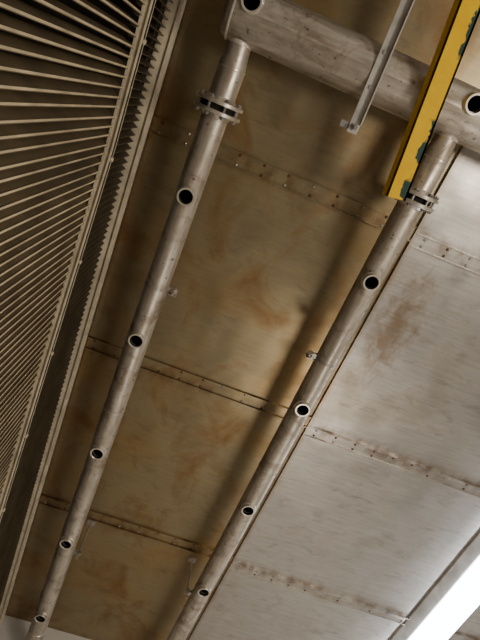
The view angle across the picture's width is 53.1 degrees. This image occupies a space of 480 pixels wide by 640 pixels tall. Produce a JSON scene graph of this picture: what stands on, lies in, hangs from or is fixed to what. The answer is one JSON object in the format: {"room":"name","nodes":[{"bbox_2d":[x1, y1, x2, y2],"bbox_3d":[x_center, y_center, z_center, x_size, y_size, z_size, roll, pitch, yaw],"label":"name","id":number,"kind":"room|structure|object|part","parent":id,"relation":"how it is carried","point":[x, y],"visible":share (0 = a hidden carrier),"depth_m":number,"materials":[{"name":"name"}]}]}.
{"room":"cooling tower interior","nodes":[
{"label":"cooling tower interior","id":0,"kind":"room"},
{"bbox_2d":[0,615,90,639],"bbox_3d":[-0.048,3.143,1.619,3.700,3.450,0.100,21,-67,-7],"label":"wall","id":1,"kind":"structure","parent":0,"point":[11,628],"depth_m":2.97,"materials":[{"name":"grey metal"}]},
{"bbox_2d":[0,0,143,78],"bbox_3d":[-0.696,0.160,0.345,0.100,3.450,5.450,21,-67,-7],"label":"wall","id":2,"kind":"structure","parent":0,"point":[121,4],"depth_m":1.26,"materials":[{"name":"brown metal"}]},
{"bbox_2d":[5,0,479,639],"bbox_3d":[1.045,0.090,2.167,3.700,0.080,5.650,21,-67,-7],"label":"ceiling","id":3,"kind":"structure","parent":0,"point":[264,271],"depth_m":2.25,"materials":[{"name":"silver metal"}]},
{"bbox_2d":[26,40,250,639],"bbox_3d":[-0.617,0.532,2.233,0.175,0.283,3.424,21,-67,-7],"label":"pipe","id":4,"kind":"object","parent":3,"relation":"hanging from","point":[218,107],"visible":0.97,"depth_m":1.85,"materials":[{"name":"silver metal"}]},
{"bbox_2d":[220,0,479,153],"bbox_3d":[0.868,-0.625,1.595,1.965,0.182,0.172,21,-67,-7],"label":"pipe","id":5,"kind":"object","parent":4,"relation":"attached to","point":[290,34],"visible":0.99,"depth_m":1.47,"materials":[{"name":"silver metal"}]},
{"bbox_2d":[44,121,470,637],"bbox_3d":[1.193,-0.146,2.008,3.254,0.006,4.134,21,-67,-7],"label":"rivets","id":6,"kind":"object","parent":3,"relation":"attached to","point":[162,122],"visible":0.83,"depth_m":2.24,"materials":[{"name":"metal"}]},
{"bbox_2d":[38,115,479,639],"bbox_3d":[1.080,0.123,2.129,3.420,0.016,5.450,21,-67,-7],"label":"strips","id":7,"kind":"object","parent":3,"relation":"attached to","point":[169,131],"visible":0.77,"depth_m":2.26,"materials":[{"name":"silver metal"}]},
{"bbox_2d":[167,134,456,639],"bbox_3d":[0.068,0.792,2.317,0.175,0.283,3.424,21,-67,-7],"label":"pipe","id":8,"kind":"object","parent":3,"relation":"hanging from","point":[438,152],"visible":0.88,"depth_m":1.94,"materials":[{"name":"silver metal"}]},
{"bbox_2d":[389,531,479,639],"bbox_3d":[1.203,1.694,2.754,0.300,0.115,1.800,21,-67,-7],"label":"fluorescent light fixture","id":9,"kind":"object","parent":3,"relation":"attached to","point":[456,594],"visible":1,"depth_m":2.70,"materials":[{"name":"white metal"}]},
{"bbox_2d":[409,556,479,639],"bbox_3d":[1.202,1.702,2.737,0.184,0.062,1.760,21,-67,-7],"label":"diffuser","id":10,"kind":"object","parent":9,"relation":"attached to","point":[461,597],"depth_m":2.69,"materials":[{"name":"white plastic"}]},
{"bbox_3d":[2.000,-1.552,-0.517,3.700,3.450,0.100,21,-67,-7],"label":"wall","id":11,"kind":"structure","parent":0,"visible":0},
{"bbox_2d":[382,0,479,200],"bbox_3d":[0.796,-1.413,1.137,0.067,0.055,2.280,14,-67,-4],"label":"beam","id":12,"kind":"structure","parent":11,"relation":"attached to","point":[464,14],"depth_m":1.44,"materials":[{"name":"metal"}]},
{"bbox_2d":[339,0,414,134],"bbox_3d":[0.705,-1.526,1.122,0.062,0.060,2.150,19,-67,-6],"label":"bar","id":13,"kind":"object","parent":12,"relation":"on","point":[405,6],"visible":1,"depth_m":1.46,"materials":[{"name":"metal"}]},
{"bbox_3d":[0.907,1.505,-1.075,3.700,0.100,5.650,21,-67,-7],"label":"floor","id":14,"kind":"structure","parent":0,"visible":0},
{"bbox_2d":[0,0,186,623],"bbox_3d":[-0.722,0.609,0.542,0.092,3.449,4.500,21,-67,-7],"label":"louver","id":15,"kind":"object","parent":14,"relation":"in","point":[72,140],"visible":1,"depth_m":1.29,"materials":[{"name":"beige metal"}]},
{"bbox_3d":[-0.708,0.712,0.379,0.030,2.870,4.460,21,-67,-7],"label":"rail","id":16,"kind":"part","parent":15,"relation":"part of","materials":[{"name":"beige metal"}]}
]}

